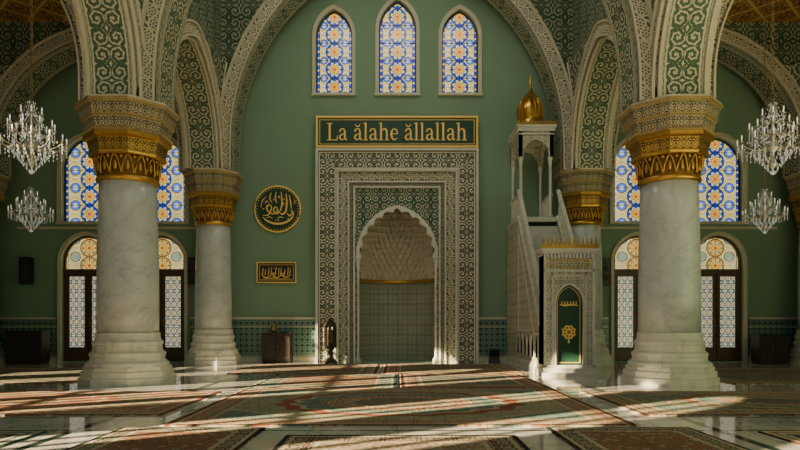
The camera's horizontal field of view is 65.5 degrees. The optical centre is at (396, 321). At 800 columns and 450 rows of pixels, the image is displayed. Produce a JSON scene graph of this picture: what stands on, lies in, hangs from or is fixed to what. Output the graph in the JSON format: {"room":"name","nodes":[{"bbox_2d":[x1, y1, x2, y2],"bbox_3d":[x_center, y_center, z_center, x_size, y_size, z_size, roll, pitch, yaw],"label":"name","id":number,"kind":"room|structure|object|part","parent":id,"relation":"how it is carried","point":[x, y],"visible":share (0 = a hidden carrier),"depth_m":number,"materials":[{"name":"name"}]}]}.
{"room":"mosque","nodes":[
{"label":"mosque","id":0,"kind":"room"},
{"bbox_2d":[0,64,10,77],"bbox_3d":[-14.617,-7.139,20.411,2.566,3.577,2.609,0,0,0],"label":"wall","id":1,"kind":"structure","parent":0,"point":[3,67],"depth_m":21.54,"materials":[{"name":"paint"}]},
{"bbox_2d":[0,0,68,21],"bbox_3d":[-11.750,-10.500,8.650,9.100,0.200,29.300,0,0,0],"label":"ceiling","id":2,"kind":"structure","parent":0,"point":[10,10],"depth_m":20.84,"materials":[{"name":"brown wood"}]},
{"bbox_2d":[7,0,53,231],"bbox_3d":[-10.000,-6.425,17.000,1.107,7.950,1.107,0,0,0],"label":"crystal chandelier","id":3,"kind":"object","parent":2,"relation":"hanging from","point":[30,214],"visible":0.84,"depth_m":16.97,"materials":[{"name":"gold metal"}]},
{"bbox_3d":[-10.000,-3.110,17.000,0.208,1.120,0.203,0,0,0],"label":"stem","id":4,"kind":"part","parent":3,"relation":"part of","materials":[{"name":"gold metal"}]},
{"bbox_3d":[-10.000,-6.998,17.000,0.240,6.803,0.240,0,0,0],"label":"chain","id":5,"kind":"part","parent":3,"relation":"part of","materials":[{"name":"gold metal"}]},
{"bbox_2d":[0,0,68,173],"bbox_3d":[-7.050,-6.629,12.000,1.259,7.543,1.259,0,0,0],"label":"crystal chandelier","id":6,"kind":"object","parent":2,"relation":"hanging from","point":[31,145],"visible":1,"depth_m":11.97,"materials":[{"name":"gold metal"}]},
{"bbox_3d":[-7.050,-3.608,12.000,0.237,1.274,0.231,0,0,0],"label":"stem","id":7,"kind":"part","parent":6,"relation":"part of","materials":[{"name":"gold metal"}]},
{"bbox_3d":[-7.050,-7.283,12.000,0.240,6.234,0.240,0,0,0],"label":"chain","id":8,"kind":"part","parent":6,"relation":"part of","materials":[{"name":"gold metal"}]},
{"bbox_2d":[139,0,143,11],"bbox_3d":[-5.872,-7.139,13.666,0.676,3.577,2.609,0,0,0],"label":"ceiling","id":9,"kind":"structure","parent":0,"point":[141,2],"depth_m":14.73,"materials":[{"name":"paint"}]},
{"bbox_2d":[186,0,220,56],"bbox_3d":[-6.650,-6.250,15.450,1.100,15.500,15.700,0,0,0],"label":"wall","id":10,"kind":"structure","parent":0,"point":[207,13],"depth_m":20.24,"materials":[{"name":"green paint"}]},
{"bbox_2d":[72,0,145,97],"bbox_3d":[-6.650,-7.122,11.950,1.360,3.744,6.060,0,0,0],"label":"trim","id":11,"kind":"structure","parent":10,"relation":"attached to","point":[111,32],"depth_m":14.40,"materials":[{"name":"beige stone"}]},
{"bbox_2d":[175,19,223,169],"bbox_3d":[-6.650,-7.116,18.775,1.360,3.732,5.900,0,0,0],"label":"trim","id":12,"kind":"structure","parent":10,"relation":"attached to","point":[197,94],"depth_m":20.69,"materials":[{"name":"beige stone"}]},
{"bbox_2d":[206,41,229,97],"bbox_3d":[-5.983,-7.139,20.411,0.459,3.577,2.609,0,0,0],"label":"wall","id":13,"kind":"structure","parent":0,"point":[221,67],"depth_m":21.12,"materials":[{"name":"paint"}]},
{"bbox_2d":[0,0,798,361],"bbox_3d":[0.000,-6.500,23.550,33.200,16.000,0.500,0,0,0],"label":"wall","id":14,"kind":"structure","parent":0,"point":[278,135],"depth_m":23.30,"materials":[{"name":"green paint"}]},
{"bbox_2d":[19,257,33,283],"bbox_3d":[-13.750,-1.900,23.102,0.400,1.000,0.375,0,0,0],"label":"wall speaker","id":15,"kind":"object","parent":14,"relation":"attached to","point":[26,264],"visible":1,"depth_m":22.93,"materials":[{"name":"black paint"}]},
{"bbox_2d":[0,317,56,361],"bbox_3d":[-14.420,0.660,23.255,3.360,1.680,0.110,0,0,0],"label":"trim","id":16,"kind":"structure","parent":14,"relation":"attached to","point":[6,323],"depth_m":23.24,"materials":[{"name":"tile"}]},
{"bbox_2d":[57,231,96,361],"bbox_3d":[-11.620,-0.939,23.375,2.100,4.877,0.370,0,0,0],"label":"door","id":17,"kind":"structure","parent":14,"relation":"in","point":[80,258],"depth_m":23.41,"materials":[{"name":"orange glass"}]},
{"bbox_3d":[-12.050,-0.380,23.450,0.600,2.700,0.010,0,0,0],"label":"glass","id":18,"kind":"part","parent":17,"relation":"part of","materials":[{"name":"glass"}]},
{"bbox_3d":[-11.190,-0.380,23.450,0.600,2.700,0.010,0,0,0],"label":"glass","id":19,"kind":"part","parent":17,"relation":"part of","materials":[{"name":"glass"}]},
{"bbox_2d":[56,133,98,223],"bbox_3d":[-11.620,-5.375,23.360,2.200,3.430,0.360,0,0,0],"label":"window","id":20,"kind":"structure","parent":14,"relation":"in","point":[81,187],"depth_m":23.52,"materials":[{"name":"blue glass"}]},
{"bbox_2d":[17,227,195,228],"bbox_3d":[-10.800,-3.520,23.275,6.800,0.080,0.070,0,0,0],"label":"trim","id":21,"kind":"structure","parent":14,"relation":"attached to","point":[17,227],"depth_m":23.24,"materials":[{"name":"beige stone"}]},
{"bbox_2d":[158,231,187,359],"bbox_3d":[-8.860,-0.939,23.375,2.100,4.877,0.370,0,0,0],"label":"door","id":22,"kind":"structure","parent":14,"relation":"in","point":[173,256],"depth_m":23.45,"materials":[{"name":"orange glass"}]},
{"bbox_3d":[-8.430,-0.380,23.450,0.600,2.700,0.010,0,0,0],"label":"glass","id":23,"kind":"part","parent":22,"relation":"part of","materials":[{"name":"glass"}]},
{"bbox_2d":[157,137,189,223],"bbox_3d":[-8.860,-5.375,23.360,2.200,3.430,0.360,0,0,0],"label":"window","id":24,"kind":"structure","parent":14,"relation":"in","point":[172,199],"depth_m":23.52,"materials":[{"name":"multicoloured glass"}]},
{"bbox_2d":[188,257,195,283],"bbox_3d":[-7.520,-1.900,23.102,0.400,1.000,0.375,0,0,0],"label":"wall speaker","id":25,"kind":"object","parent":14,"relation":"attached to","point":[191,260],"visible":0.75,"depth_m":22.93,"materials":[{"name":"black paint"}]},
{"bbox_2d":[190,317,314,361],"bbox_3d":[-5.370,0.660,23.255,4.700,1.680,0.110,0,0,0],"label":"trim","id":26,"kind":"structure","parent":14,"relation":"attached to","point":[247,331],"depth_m":23.24,"materials":[{"name":"tile"}]},
{"bbox_2d":[257,262,295,282],"bbox_3d":[-4.500,-1.850,23.250,1.480,0.780,0.079,0,0,0],"label":"plaque","id":27,"kind":"object","parent":14,"relation":"attached to","point":[267,272],"visible":1,"depth_m":23.24,"materials":[{"name":"black paint"}]},
{"bbox_3d":[-4.500,-1.850,23.238,1.280,0.580,0.015,0,0,0],"label":"frame","id":28,"kind":"part","parent":27,"relation":"part of","materials":[{"name":"gold metal"}]},
{"bbox_2d":[254,185,300,232],"bbox_3d":[-4.460,-4.220,23.240,1.770,1.770,0.100,0,0,0],"label":"wall plaque","id":29,"kind":"object","parent":14,"relation":"attached to","point":[277,208],"visible":1,"depth_m":23.22,"materials":[{"name":"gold metal"}]},
{"bbox_2d":[311,4,355,95],"bbox_3d":[-2.360,-10.158,23.360,1.660,3.396,0.360,0,0,0],"label":"window","id":30,"kind":"structure","parent":14,"relation":"in","point":[334,45],"depth_m":23.52,"materials":[{"name":"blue glass"}]},
{"bbox_2d":[316,116,477,147],"bbox_3d":[0.000,-7.045,23.145,6.000,1.170,0.270,0,0,0],"label":"sign","id":31,"kind":"object","parent":14,"relation":"attached to","point":[331,131],"visible":1,"depth_m":23.06,"materials":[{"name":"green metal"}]},
{"bbox_2d":[375,0,419,95],"bbox_3d":[0.020,-10.338,23.360,1.700,3.756,0.360,0,0,0],"label":"window","id":32,"kind":"structure","parent":14,"relation":"in","point":[397,37],"depth_m":23.52,"materials":[{"name":"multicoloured glass"}]},
{"bbox_2d":[438,4,482,95],"bbox_3d":[2.360,-10.158,23.360,1.660,3.396,0.360,0,0,0],"label":"window","id":33,"kind":"structure","parent":14,"relation":"in","point":[459,45],"depth_m":23.52,"materials":[{"name":"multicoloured glass"}]},
{"bbox_2d":[479,317,608,361],"bbox_3d":[5.460,0.660,23.255,4.880,1.680,0.110,0,0,0],"label":"trim","id":34,"kind":"structure","parent":14,"relation":"attached to","point":[492,330],"depth_m":23.24,"materials":[{"name":"tile"}]},
{"bbox_2d":[602,258,609,285],"bbox_3d":[7.660,-1.850,23.102,0.400,1.000,0.375,0,0,0],"label":"wall speaker","id":35,"kind":"object","parent":14,"relation":"attached to","point":[605,261],"visible":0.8,"depth_m":22.93,"materials":[{"name":"black paint"}]},
{"bbox_2d":[610,231,638,361],"bbox_3d":[9.030,-0.939,23.375,2.100,4.877,0.370,0,0,0],"label":"door","id":36,"kind":"structure","parent":14,"relation":"in","point":[624,255],"depth_m":23.45,"materials":[{"name":"orange glass"}]},
{"bbox_3d":[8.600,-0.380,23.450,0.600,2.700,0.010,0,0,0],"label":"glass","id":37,"kind":"part","parent":36,"relation":"part of","materials":[{"name":"glass"}]},
{"bbox_2d":[609,138,639,223],"bbox_3d":[9.030,-5.375,23.360,2.200,3.430,0.360,0,0,0],"label":"window","id":38,"kind":"structure","parent":14,"relation":"in","point":[624,200],"depth_m":23.52,"materials":[{"name":"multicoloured glass"}]},
{"bbox_2d":[601,227,776,228],"bbox_3d":[10.800,-3.520,23.275,6.800,0.080,0.070,0,0,0],"label":"trim","id":39,"kind":"structure","parent":14,"relation":"attached to","point":[601,227],"depth_m":23.24,"materials":[{"name":"beige stone"}]},
{"bbox_2d":[700,231,747,361],"bbox_3d":[12.020,-0.939,23.375,2.100,4.877,0.370,0,0,0],"label":"door","id":40,"kind":"structure","parent":14,"relation":"in","point":[720,258],"depth_m":23.45,"materials":[{"name":"orange glass"}]},
{"bbox_3d":[11.590,-0.380,23.450,0.600,2.700,0.010,0,0,0],"label":"glass","id":41,"kind":"part","parent":40,"relation":"part of","materials":[{"name":"glass"}]},
{"bbox_3d":[12.450,-0.380,23.450,0.600,2.700,0.010,0,0,0],"label":"glass","id":42,"kind":"part","parent":40,"relation":"part of","materials":[{"name":"glass"}]},
{"bbox_2d":[699,132,748,223],"bbox_3d":[12.020,-5.375,23.360,2.200,3.430,0.360,0,0,0],"label":"window","id":43,"kind":"structure","parent":14,"relation":"in","point":[719,188],"depth_m":23.52,"materials":[{"name":"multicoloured glass"}]},
{"bbox_2d":[748,317,796,361],"bbox_3d":[14.625,0.660,23.255,2.950,1.680,0.110,0,0,0],"label":"trim","id":44,"kind":"structure","parent":14,"relation":"attached to","point":[756,325],"depth_m":23.24,"materials":[{"name":"tile"}]},
{"bbox_2d":[0,362,799,449],"bbox_3d":[0.000,1.650,9.750,34.000,0.300,31.500,0,0,0],"label":"floor","id":45,"kind":"structure","parent":0,"point":[65,432],"depth_m":9.57,"materials":[{"name":"stone"}]},
{"bbox_2d":[0,174,9,363],"bbox_3d":[-15.000,-1.875,22.150,1.952,6.750,1.952,0,0,0],"label":"marble column","id":46,"kind":"structure","parent":45,"relation":"on","point":[4,179],"depth_m":22.33,"materials":[{"name":"stone"}]},
{"bbox_2d":[0,431,48,446],"bbox_3d":[-5.375,1.488,6.925,1.250,0.021,3.190,0,0,0],"label":"rug","id":47,"kind":"object","parent":45,"relation":"on","point":[6,437],"visible":1,"depth_m":8.10,"materials":[{"name":"fabric"}]},
{"bbox_2d":[3,330,50,363],"bbox_3d":[-13.250,0.900,22.293,1.360,1.200,0.614,0,0,0],"label":"cabinet","id":48,"kind":"object","parent":45,"relation":"on","point":[21,346],"visible":1,"depth_m":22.04,"materials":[{"name":"brown wood"}]},
{"bbox_3d":[-13.575,0.880,22.035,0.590,0.960,0.030,0,0,0],"label":"door","id":49,"kind":"part","parent":48,"relation":"part of","materials":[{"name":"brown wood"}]},
{"bbox_3d":[-12.925,0.880,22.035,0.590,0.960,0.030,0,0,0],"label":"door","id":50,"kind":"part","parent":48,"relation":"part of","materials":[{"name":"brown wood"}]},
{"bbox_2d":[0,368,81,383],"bbox_3d":[-11.300,1.488,17.500,6.740,0.021,5.000,0,0,0],"label":"rug","id":51,"kind":"object","parent":45,"relation":"on","point":[7,375],"visible":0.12,"depth_m":17.19,"materials":[{"name":"fabric"}]},
{"bbox_2d":[0,391,223,415],"bbox_3d":[-6.975,1.488,11.625,6.590,0.021,3.350,0,0,0],"label":"rug","id":52,"kind":"object","parent":45,"relation":"on","point":[12,403],"visible":1,"depth_m":11.57,"materials":[{"name":"fabric"}]},
{"bbox_2d":[74,94,179,386],"bbox_3d":[-6.650,-1.875,15.400,2.218,6.750,2.218,0,0,0],"label":"marble column","id":53,"kind":"structure","parent":45,"relation":"on","point":[128,137],"depth_m":14.75,"materials":[{"name":"stone"}]},
{"bbox_2d":[65,427,265,449],"bbox_3d":[-2.850,1.488,7.075,2.000,0.021,3.490,0,0,0],"label":"rug","id":54,"kind":"object","parent":45,"relation":"on","point":[124,438],"visible":1,"depth_m":7.83,"materials":[{"name":"fabric"}]},
{"bbox_2d":[182,168,243,365],"bbox_3d":[-6.530,-1.875,22.150,1.952,6.750,1.952,0,0,0],"label":"marble column","id":55,"kind":"structure","parent":45,"relation":"on","point":[213,193],"depth_m":21.58,"materials":[{"name":"stone"}]},
{"bbox_2d":[261,333,293,362],"bbox_3d":[-4.400,0.950,22.898,1.110,1.100,0.564,0,0,0],"label":"base cabinet","id":56,"kind":"object","parent":45,"relation":"on","point":[276,347],"visible":0.98,"depth_m":22.67,"materials":[{"name":"brown wood"}]},
{"bbox_3d":[-4.662,0.930,22.665,0.465,0.860,0.030,0,0,0],"label":"door","id":57,"kind":"part","parent":56,"relation":"part of","materials":[{"name":"brown wood"}]},
{"bbox_2d":[270,323,276,332],"bbox_3d":[-4.550,0.220,22.930,0.240,0.360,0.240,0,0,0],"label":"vase","id":58,"kind":"object","parent":56,"relation":"on","point":[273,328],"visible":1,"depth_m":22.86,"materials":[{"name":"gold metal"}]},
{"bbox_3d":[-4.138,0.930,22.665,0.465,0.860,0.030,0,0,0],"label":"door","id":59,"kind":"part","parent":56,"relation":"part of","materials":[{"name":"brown wood"}]},
{"bbox_2d":[225,364,381,373],"bbox_3d":[-2.750,1.488,19.900,4.440,0.021,4.000,0,0,0],"label":"rug","id":60,"kind":"object","parent":45,"relation":"on","point":[257,368],"visible":1,"depth_m":19.36,"materials":[{"name":"fabric"}]},
{"bbox_2d":[247,374,399,387],"bbox_3d":[-1.675,1.488,15.925,3.490,0.021,3.550,0,0,0],"label":"rug","id":61,"kind":"object","parent":45,"relation":"on","point":[279,380],"visible":0.98,"depth_m":15.46,"materials":[{"name":"fabric"}]},
{"bbox_2d":[323,318,336,363],"bbox_3d":[-2.420,0.670,22.550,0.520,1.660,0.520,0,0,0],"label":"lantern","id":62,"kind":"object","parent":45,"relation":"on","point":[330,336],"visible":1,"depth_m":22.42,"materials":[{"name":"brown metal"}]},
{"bbox_2d":[327,329,332,345],"bbox_3d":[-2.420,0.565,22.550,0.200,0.630,0.200,0,0,0],"label":"candle","id":63,"kind":"object","parent":62,"relation":"on","point":[331,331],"depth_m":22.47,"materials":[{"name":"beige wax"}]},
{"bbox_2d":[315,148,478,362],"bbox_3d":[0.000,-2.450,23.800,6.000,7.900,1.840,0,0,0],"label":"mihrab","id":64,"kind":"object","parent":45,"relation":"on","point":[396,308],"visible":1,"depth_m":23.04,"materials":[{"name":"white stone"}]},
{"bbox_3d":[0.000,-1.740,23.190,3.120,6.440,0.220,0,0,0],"label":"spandrel panel","id":65,"kind":"part","parent":64,"relation":"part of","materials":[{"name":"green tile"}]},
{"bbox_3d":[0.000,-1.590,24.000,2.800,0.140,1.400,0,0,0],"label":"niche cornice","id":66,"kind":"part","parent":64,"relation":"part of","materials":[{"name":"metal"}]},
{"bbox_2d":[359,211,434,280],"bbox_3d":[0.000,-2.995,23.998,2.940,2.710,1.396,0,0,0],"label":"hood","id":67,"kind":"object","parent":64,"relation":"attached to","point":[396,248],"depth_m":24.32,"materials":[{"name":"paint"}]},
{"bbox_3d":[0.000,-1.760,23.120,3.220,6.520,0.360,0,0,0],"label":"moulding","id":68,"kind":"part","parent":64,"relation":"part of","materials":[{"name":"white stone"}]},
{"bbox_3d":[0.000,-1.855,23.130,3.620,6.710,0.340,0,0,0],"label":"moulding","id":69,"kind":"part","parent":64,"relation":"part of","materials":[{"name":"white stone"}]},
{"bbox_3d":[0.000,-2.070,23.110,4.480,7.140,0.380,0,0,0],"label":"moulding","id":70,"kind":"part","parent":64,"relation":"part of","materials":[{"name":"white stone"}]},
{"bbox_2d":[160,388,640,425],"bbox_3d":[0.050,1.488,11.475,6.940,0.021,5.050,0,0,0],"label":"rug","id":71,"kind":"object","parent":45,"relation":"on","point":[247,406],"visible":1,"depth_m":10.63,"materials":[{"name":"fabric"}]},
{"bbox_2d":[272,435,530,449],"bbox_3d":[0.050,1.488,6.775,3.000,0.021,2.890,0,0,0],"label":"rug","id":72,"kind":"object","parent":45,"relation":"on","point":[289,442],"visible":1,"depth_m":7.63,"materials":[{"name":"fabric"}]},
{"bbox_2d":[381,364,526,373],"bbox_3d":[1.650,1.488,19.900,4.240,0.021,4.000,0,0,0],"label":"rug","id":73,"kind":"object","parent":45,"relation":"on","point":[387,368],"visible":1,"depth_m":19.36,"materials":[{"name":"fabric"}]},
{"bbox_2d":[398,374,551,387],"bbox_3d":[1.775,1.488,15.925,3.490,0.021,3.550,0,0,0],"label":"rug","id":74,"kind":"object","parent":45,"relation":"on","point":[406,380],"visible":1,"depth_m":15.46,"materials":[{"name":"fabric"}]},
{"bbox_2d":[489,349,499,362],"bbox_3d":[3.550,1.250,22.700,0.360,0.520,0.428,0,0,0],"label":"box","id":75,"kind":"object","parent":45,"relation":"on","point":[494,357],"visible":0.93,"depth_m":22.60,"materials":[{"name":"brown wood"}]},
{"bbox_2d":[506,75,601,376],"bbox_3d":[4.800,-3.610,20.090,1.620,10.220,6.120,0,0,0],"label":"minbar","id":76,"kind":"object","parent":45,"relation":"on","point":[550,331],"visible":1,"depth_m":18.64,"materials":[{"name":"white stone"}]},
{"bbox_3d":[4.180,-3.960,21.950,0.080,0.840,1.600,0,0,0],"label":"landing railing","id":77,"kind":"part","parent":76,"relation":"part of","materials":[{"name":"white stone"}]},
{"bbox_3d":[4.135,-1.016,20.525,0.130,4.132,5.250,0,0,0],"label":"moulding","id":78,"kind":"part","parent":76,"relation":"part of","materials":[{"name":"white stone"}]},
{"bbox_3d":[4.135,-2.200,19.468,0.130,4.600,3.265,0,0,0],"label":"balustrade","id":79,"kind":"part","parent":76,"relation":"part of","materials":[{"name":"white stone"}]},
{"bbox_3d":[4.720,-6.645,21.915,1.340,0.590,1.870,0,0,0],"label":"canopy cornice","id":80,"kind":"part","parent":76,"relation":"part of","materials":[{"name":"white stone"}]},
{"bbox_3d":[5.260,-3.960,21.950,0.080,0.840,1.600,0,0,0],"label":"landing railing","id":81,"kind":"part","parent":76,"relation":"part of","materials":[{"name":"white stone"}]},
{"bbox_3d":[5.465,-2.200,19.468,0.130,4.600,3.265,0,0,0],"label":"balustrade","id":82,"kind":"part","parent":76,"relation":"part of","materials":[{"name":"white stone"}]},
{"bbox_3d":[4.800,-0.395,17.610,1.620,3.290,0.800,0,0,0],"label":"portal frame","id":83,"kind":"part","parent":76,"relation":"part of","materials":[{"name":"white stone"}]},
{"bbox_3d":[4.800,0.084,17.435,0.740,2.233,0.070,0,0,0],"label":"curtain panel","id":84,"kind":"part","parent":76,"relation":"part of","materials":[{"name":"green fabric"}]},
{"bbox_2d":[554,168,614,365],"bbox_3d":[6.650,-1.875,22.150,1.952,6.750,1.952,0,0,0],"label":"marble column","id":85,"kind":"structure","parent":45,"relation":"on","point":[585,192],"depth_m":21.57,"materials":[{"name":"stone"}]},
{"bbox_2d":[546,427,750,449],"bbox_3d":[3.100,1.488,7.075,2.000,0.021,3.490,0,0,0],"label":"rug","id":86,"kind":"object","parent":45,"relation":"on","point":[579,438],"visible":1,"depth_m":7.83,"materials":[{"name":"fabric"}]},
{"bbox_2d":[618,94,722,386],"bbox_3d":[6.730,-1.875,15.400,2.218,6.750,2.218,0,0,0],"label":"marble column","id":87,"kind":"structure","parent":45,"relation":"on","point":[669,137],"depth_m":14.75,"materials":[{"name":"stone"}]},
{"bbox_2d":[580,391,799,415],"bbox_3d":[7.075,1.488,11.625,6.390,0.021,3.350,0,0,0],"label":"rug","id":88,"kind":"object","parent":45,"relation":"on","point":[641,403],"visible":1,"depth_m":11.57,"materials":[{"name":"fabric"}]},
{"bbox_2d":[715,368,799,383],"bbox_3d":[11.350,1.488,17.500,6.640,0.021,5.000,0,0,0],"label":"rug","id":89,"kind":"object","parent":45,"relation":"on","point":[726,375],"visible":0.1,"depth_m":17.19,"materials":[{"name":"fabric"}]},
{"bbox_2d":[750,334,790,363],"bbox_3d":[13.380,0.975,22.293,1.110,1.050,0.614,0,0,0],"label":"base cabinet","id":90,"kind":"object","parent":45,"relation":"on","point":[765,348],"visible":1,"depth_m":22.04,"materials":[{"name":"brown wood"}]},
{"bbox_3d":[13.117,0.955,22.035,0.465,0.810,0.030,0,0,0],"label":"door","id":91,"kind":"part","parent":90,"relation":"part of","materials":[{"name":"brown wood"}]},
{"bbox_3d":[13.643,0.955,22.035,0.465,0.810,0.030,0,0,0],"label":"door","id":92,"kind":"part","parent":90,"relation":"part of","materials":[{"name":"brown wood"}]},
{"bbox_2d":[756,431,799,444],"bbox_3d":[5.450,1.488,6.925,1.100,0.021,3.190,0,0,0],"label":"rug","id":93,"kind":"object","parent":45,"relation":"on","point":[790,436],"visible":1,"depth_m":8.12,"materials":[{"name":"fabric"}]},
{"bbox_2d":[784,172,799,364],"bbox_3d":[15.000,-1.875,22.150,1.952,6.750,1.952,0,0,0],"label":"marble column","id":94,"kind":"structure","parent":45,"relation":"on","point":[792,181],"depth_m":22.24,"materials":[{"name":"stone"}]},
{"bbox_2d":[0,0,799,172],"bbox_3d":[0.000,-9.625,22.150,32.400,8.750,1.100,0,0,0],"label":"wall","id":95,"kind":"structure","parent":0,"point":[236,15],"depth_m":21.60,"materials":[{"name":"green paint"}]},
{"bbox_2d":[0,28,186,177],"bbox_3d":[-10.820,-7.752,22.095,7.400,5.003,1.250,0,0,0],"label":"trim","id":96,"kind":"structure","parent":95,"relation":"attached to","point":[56,52],"depth_m":21.77,"materials":[{"name":"beige stone"}]},
{"bbox_2d":[221,0,572,177],"bbox_3d":[0.000,-9.618,22.095,12.440,8.735,1.250,0,0,0],"label":"arch","id":97,"kind":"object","parent":95,"relation":"attached to","point":[270,18],"depth_m":21.58,"materials":[{"name":"beige stone"}]},
{"bbox_2d":[608,28,799,177],"bbox_3d":[10.820,-7.752,22.095,7.400,5.003,1.250,0,0,0],"label":"trim","id":98,"kind":"structure","parent":95,"relation":"attached to","point":[737,52],"depth_m":21.70,"materials":[{"name":"beige stone"}]},
{"bbox_2d":[564,41,587,97],"bbox_3d":[5.983,-7.139,20.411,0.459,3.577,2.609,0,0,0],"label":"wall","id":99,"kind":"structure","parent":0,"point":[572,67],"depth_m":21.12,"materials":[{"name":"paint"}]},
{"bbox_2d":[573,0,607,56],"bbox_3d":[6.650,-6.250,15.450,1.100,15.500,15.700,0,0,0],"label":"wall","id":100,"kind":"structure","parent":0,"point":[586,13],"depth_m":20.24,"materials":[{"name":"green paint"}]},
{"bbox_2d":[570,19,618,169],"bbox_3d":[6.650,-7.116,18.775,1.360,3.732,5.900,0,0,0],"label":"trim","id":101,"kind":"structure","parent":100,"relation":"attached to","point":[596,93],"depth_m":20.69,"materials":[{"name":"beige stone"}]},
{"bbox_2d":[648,0,721,98],"bbox_3d":[6.650,-7.122,11.950,1.360,3.744,6.060,0,0,0],"label":"arch","id":102,"kind":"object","parent":100,"relation":"attached to","point":[682,32],"depth_m":14.39,"materials":[{"name":"beige stone"}]},
{"bbox_2d":[650,0,654,11],"bbox_3d":[5.872,-7.139,13.666,0.676,3.577,2.609,0,0,0],"label":"ceiling","id":103,"kind":"structure","parent":0,"point":[652,2],"depth_m":14.73,"materials":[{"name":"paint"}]},
{"bbox_2d":[725,0,799,21],"bbox_3d":[11.750,-10.500,8.650,9.100,0.200,29.300,0,0,0],"label":"ceiling","id":104,"kind":"structure","parent":0,"point":[741,10],"depth_m":20.84,"materials":[{"name":"brown wood"}]},
{"bbox_2d":[741,160,787,233],"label":"crystal chandelier","id":105,"kind":"object","parent":104,"relation":"hanging from","point":[764,215],"depth_m":16.97,"materials":[{"name":"gold metal"}]},
{"bbox_3d":[10.050,-3.070,17.000,0.208,1.120,0.203,0,0,0],"label":"stem","id":106,"kind":"part","parent":105,"relation":"part of","materials":[{"name":"gold metal"}]},
{"bbox_2d":[764,1,765,130],"label":"chain","id":107,"kind":"object","parent":104,"relation":"hanging from","point":[765,1],"depth_m":17.00,"materials":[{"name":"gold metal"}]},
{"bbox_3d":[10.050,-6.958,17.000,0.240,6.803,0.240,0,0,0],"label":"chain","id":108,"kind":"part","parent":107,"relation":"part of","materials":[{"name":"gold metal"}]},
{"bbox_2d":[735,0,799,174],"bbox_3d":[7.250,-6.609,12.000,1.259,7.543,1.259,0,0,0],"label":"crystal chandelier","id":109,"kind":"object","parent":104,"relation":"hanging from","point":[773,145],"visible":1,"depth_m":11.98,"materials":[{"name":"gold metal"}]},
{"bbox_3d":[7.250,-3.588,12.000,0.237,1.274,0.231,0,0,0],"label":"stem","id":110,"kind":"part","parent":109,"relation":"part of","materials":[{"name":"gold metal"}]},
{"bbox_3d":[7.250,-7.263,12.000,0.240,6.234,0.240,0,0,0],"label":"chain","id":111,"kind":"part","parent":109,"relation":"part of","materials":[{"name":"gold metal"}]},
{"bbox_3d":[7.291,-3.658,11.768,0.082,0.178,0.411,0,0,-10],"label":"arm","id":112,"kind":"part","parent":109,"relation":"part of","materials":[{"name":"gold metal"}]},
{"bbox_3d":[7.250,-3.385,11.663,0.082,0.178,0.610,0,0,0],"label":"arm","id":113,"kind":"part","parent":109,"relation":"part of","materials":[{"name":"gold metal"}]},
{"bbox_2d":[783,63,799,86],"bbox_3d":[14.617,-7.139,20.411,2.566,3.577,2.609,0,0,0],"label":"wall","id":114,"kind":"structure","parent":0,"point":[794,69],"depth_m":21.53,"materials":[{"name":"paint"}]},
{"bbox_3d":[0.000,-9.625,15.400,32.400,8.750,1.100,0,0,0],"label":"wall","id":115,"kind":"structure","parent":0,"visible":0},
{"bbox_2d":[59,0,83,100],"bbox_3d":[-10.820,-7.752,15.345,7.400,5.003,1.250,0,0,0],"label":"trim","id":116,"kind":"structure","parent":115,"relation":"attached to","point":[67,5],"depth_m":14.78,"materials":[{"name":"beige stone"}]},
{"bbox_2d":[141,0,652,114],"bbox_3d":[0.000,-9.343,15.345,12.440,8.185,1.250,0,0,0],"label":"arch","id":117,"kind":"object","parent":115,"relation":"attached to","point":[629,21],"depth_m":14.94,"materials":[{"name":"beige stone"}]},
{"bbox_2d":[710,0,734,98],"bbox_3d":[10.820,-7.752,15.345,7.400,5.003,1.250,0,0,0],"label":"trim","id":118,"kind":"structure","parent":115,"relation":"attached to","point":[726,5],"depth_m":14.78,"materials":[{"name":"beige stone"}]}
]}

